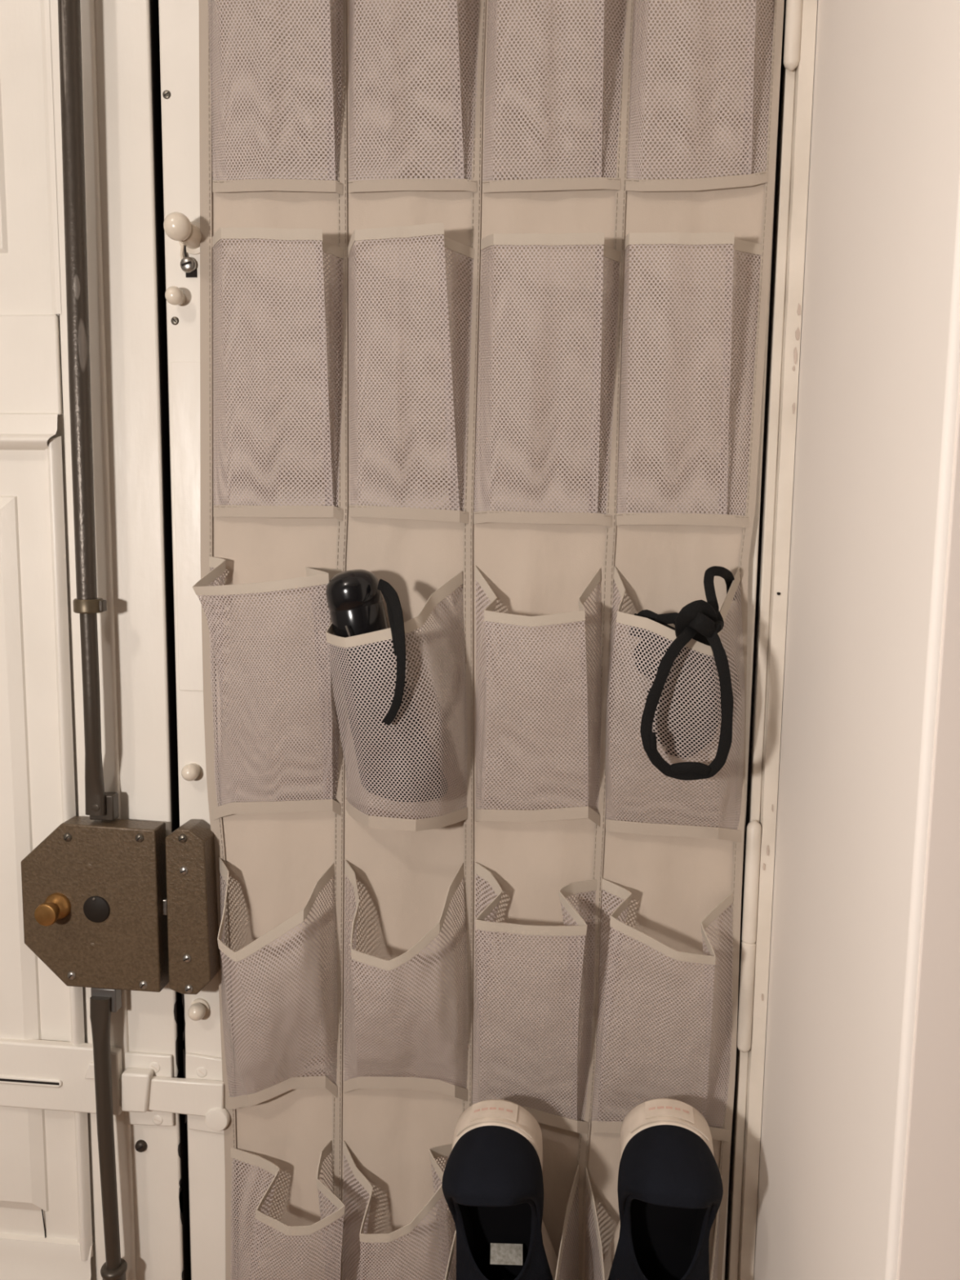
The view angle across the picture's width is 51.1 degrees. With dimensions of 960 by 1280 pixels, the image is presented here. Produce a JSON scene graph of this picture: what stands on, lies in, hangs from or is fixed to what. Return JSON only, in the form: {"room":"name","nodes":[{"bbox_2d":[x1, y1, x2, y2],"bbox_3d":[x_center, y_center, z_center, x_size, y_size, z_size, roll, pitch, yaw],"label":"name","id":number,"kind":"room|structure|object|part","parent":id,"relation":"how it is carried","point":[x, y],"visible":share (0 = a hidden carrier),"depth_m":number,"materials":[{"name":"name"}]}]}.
{"room":"entryway","nodes":[
{"label":"entryway","id":0,"kind":"room"},
{"bbox_2d":[753,0,959,1279],"bbox_3d":[0.304,-0.339,0.724,0.100,3.300,0.563,1,7,6],"label":"wall","id":1,"kind":"structure","parent":0,"point":[879,375],"depth_m":0.61,"materials":[{"name":"paint"}]},
{"bbox_2d":[724,0,817,1279],"bbox_3d":[0.249,0.211,0.916,0.020,2.160,0.090,1,7,6],"label":"trim","id":2,"kind":"structure","parent":1,"relation":"attached to","point":[796,89],"depth_m":0.84,"materials":[{"name":"beige paint"}]},
{"bbox_2d":[897,377,959,1279],"bbox_3d":[0.905,-0.307,0.530,1.328,3.300,0.304,1,7,6],"label":"wall","id":3,"kind":"structure","parent":0,"point":[929,1248],"depth_m":0.51,"materials":[{"name":"paint"}]},
{"bbox_3d":[-1.231,-0.399,1.058,0.510,3.300,0.220,1,7,6],"label":"wall","id":4,"kind":"structure","parent":0,"visible":0},
{"bbox_2d":[0,0,191,1279],"bbox_3d":[-0.605,0.220,0.989,0.640,2.095,0.063,1,7,6],"label":"door","id":5,"kind":"structure","parent":4,"relation":"in","point":[51,1224],"depth_m":0.91,"materials":[{"name":"beige paint"}]},
{"bbox_3d":[-0.616,-0.498,0.886,0.407,0.308,0.004,1,7,6],"label":"raised panel","id":6,"kind":"part","parent":5,"relation":"part of","materials":[{"name":"beige paint"}]},
{"bbox_3d":[-0.626,0.214,0.973,0.405,0.705,0.008,1,7,6],"label":"raised panel","id":7,"kind":"part","parent":5,"relation":"part of","materials":[{"name":"beige paint"}]},
{"bbox_3d":[-0.647,-0.192,0.920,0.549,0.031,0.019,1,7,6],"label":"panel moulding","id":8,"kind":"part","parent":5,"relation":"part of","materials":[{"name":"beige paint"}]},
{"bbox_3d":[-0.646,-0.251,0.921,0.549,0.087,0.008,1,7,6],"label":"rail","id":9,"kind":"part","parent":5,"relation":"part of","materials":[{"name":"beige paint"}]},
{"bbox_3d":[-0.657,0.651,1.027,0.549,0.120,0.013,1,7,6],"label":"panel moulding","id":10,"kind":"part","parent":5,"relation":"part of","materials":[{"name":"beige paint"}]},
{"bbox_3d":[-0.370,-0.490,0.858,0.011,0.409,0.002,4,8,24],"label":"panel moulding","id":11,"kind":"part","parent":5,"relation":"part of","materials":[{"name":"beige paint"}]},
{"bbox_3d":[-0.388,0.214,0.944,0.017,0.799,0.009,4,8,23],"label":"panel moulding","id":12,"kind":"part","parent":5,"relation":"part of","materials":[{"name":"beige paint"}]},
{"bbox_3d":[-0.354,0.225,0.968,0.041,2.095,0.047,1,7,6],"label":"stile moulding","id":13,"kind":"part","parent":5,"relation":"part of","materials":[{"name":"beige paint"}]},
{"bbox_2d":[21,0,168,1279],"bbox_3d":[-0.356,0.345,0.930,0.135,1.992,0.048,1,7,6],"label":"lock","id":14,"kind":"object","parent":5,"relation":"attached to","point":[94,890],"visible":1,"depth_m":0.91,"materials":[{"name":"brown metal"}]},
{"bbox_3d":[-0.388,0.245,0.909,0.025,0.025,0.024,1,7,6],"label":"brass knob","id":15,"kind":"part","parent":14,"relation":"part of","materials":[{"name":"gold metal"}]},
{"bbox_3d":[-0.340,-0.339,0.844,0.020,0.612,0.018,1,7,6],"label":"rod","id":16,"kind":"part","parent":14,"relation":"part of","materials":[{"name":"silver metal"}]},
{"bbox_3d":[-0.346,0.063,0.897,0.017,0.192,0.022,-3,8,-29],"label":"rod","id":17,"kind":"part","parent":14,"relation":"part of","materials":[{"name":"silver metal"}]},
{"bbox_3d":[-0.356,0.833,0.992,0.029,1.008,0.018,6,9,39],"label":"rod","id":18,"kind":"part","parent":14,"relation":"part of","materials":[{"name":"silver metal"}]},
{"bbox_2d":[100,1257,127,1279],"bbox_3d":[-0.351,0.618,0.963,0.024,0.040,0.024,1,7,6],"label":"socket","id":19,"kind":"object","parent":14,"relation":"attached to","point":[114,1268],"depth_m":0.95,"materials":[{"name":"brown metal"}]},
{"bbox_2d":[0,1038,230,1131],"bbox_3d":[-0.430,0.427,0.972,0.387,0.082,0.018,1,7,6],"label":"bolt","id":20,"kind":"object","parent":5,"relation":"attached to","point":[35,1073],"visible":0.96,"depth_m":0.96,"materials":[{"name":"beige paint"}]},
{"bbox_3d":[-0.483,0.418,0.977,0.280,0.067,0.010,1,7,6],"label":"bolt plate","id":21,"kind":"part","parent":20,"relation":"part of","materials":[{"name":"beige paint"}]},
{"bbox_3d":[-0.319,0.433,0.967,0.050,0.074,0.005,1,7,6],"label":"guide plate","id":22,"kind":"part","parent":20,"relation":"part of","materials":[{"name":"beige paint"}]},
{"bbox_3d":[-0.249,0.455,0.952,0.023,0.023,0.006,1,7,6],"label":"bolt knob","id":23,"kind":"part","parent":20,"relation":"part of","materials":[{"name":"beige paint"}]},
{"bbox_2d":[158,0,802,1279],"bbox_3d":[-0.023,0.235,0.922,0.540,2.095,0.112,1,7,6],"label":"door","id":24,"kind":"structure","parent":4,"relation":"in","point":[179,20],"depth_m":0.88,"materials":[{"name":"beige paint"}]},
{"bbox_3d":[-0.256,-0.332,0.865,0.006,0.018,0.003,1,7,6],"label":"latch arm","id":25,"kind":"part","parent":24,"relation":"part of","materials":[{"name":"beige paint"}]},
{"bbox_3d":[-0.249,-0.343,0.843,0.027,0.027,0.047,1,7,6],"label":"knob","id":26,"kind":"part","parent":24,"relation":"part of","materials":[{"name":"beige paint"}]},
{"bbox_3d":[-0.244,-0.099,0.896,0.058,0.292,0.003,1,7,6],"label":"lock edge plate","id":27,"kind":"part","parent":24,"relation":"part of","materials":[{"name":"beige paint"}]},
{"bbox_2d":[165,818,220,994],"bbox_3d":[-0.263,0.245,0.922,0.040,0.156,0.035,1,7,6],"label":"lock keeper","id":28,"kind":"object","parent":24,"relation":"attached to","point":[193,926],"visible":1,"depth_m":0.91,"materials":[{"name":"brown metal"}]},
{"bbox_2d":[185,1052,223,1134],"bbox_3d":[-0.262,0.435,0.961,0.041,0.080,0.005,1,7,6],"label":"strike plate","id":29,"kind":"object","parent":24,"relation":"attached to","point":[197,1066],"visible":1,"depth_m":0.96,"materials":[{"name":"beige paint"}]},
{"bbox_3d":[-0.262,0.409,0.958,0.040,0.029,0.004,1,7,6],"label":"keeper plate","id":30,"kind":"part","parent":29,"relation":"part of","materials":[{"name":"beige paint"}]},
{"bbox_3d":[-0.262,0.462,0.965,0.040,0.024,0.004,1,7,6],"label":"keeper plate","id":31,"kind":"part","parent":29,"relation":"part of","materials":[{"name":"beige paint"}]},
{"bbox_2d":[192,0,784,1279],"bbox_3d":[-0.014,0.000,0.825,0.486,1.610,0.214,1,7,6],"label":"organizer","id":32,"kind":"object","parent":24,"relation":"hanging from","point":[484,284],"visible":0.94,"depth_m":0.85,"materials":[{"name":"beige fabric"}]},
{"bbox_2d":[325,568,448,802],"bbox_3d":[-0.080,0.040,0.850,0.093,0.198,0.076,5,8,33],"label":"folded umbrella","id":33,"kind":"object","parent":32,"relation":"in","point":[354,597],"visible":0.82,"depth_m":0.83,"materials":[{"name":"black fabric"}]},
{"bbox_3d":[-0.101,-0.015,0.846,0.050,0.039,0.047,1,7,6],"label":"handle","id":34,"kind":"part","parent":33,"relation":"part of","materials":[{"name":"black plastic"}]},
{"bbox_2d":[441,1098,562,1279],"bbox_3d":[0.021,0.534,0.862,0.100,0.275,0.140,1,7,6],"label":"shoe","id":35,"kind":"object","parent":32,"relation":"in","point":[492,1184],"visible":1,"depth_m":0.84,"materials":[{"name":"black fabric"}]},
{"bbox_2d":[603,1097,723,1279],"bbox_3d":[0.151,0.526,0.845,0.092,0.276,0.138,1,7,6],"label":"shoe","id":36,"kind":"object","parent":32,"relation":"in","point":[670,1189],"visible":0.99,"depth_m":0.83,"materials":[{"name":"black fabric"}]},
{"bbox_2d":[629,565,736,780],"bbox_3d":[0.166,0.024,0.815,0.089,0.168,0.083,1,7,6],"label":"strap","id":37,"kind":"object","parent":32,"relation":"in","point":[701,621],"visible":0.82,"depth_m":0.79,"materials":[{"name":"black fabric"}]}
]}

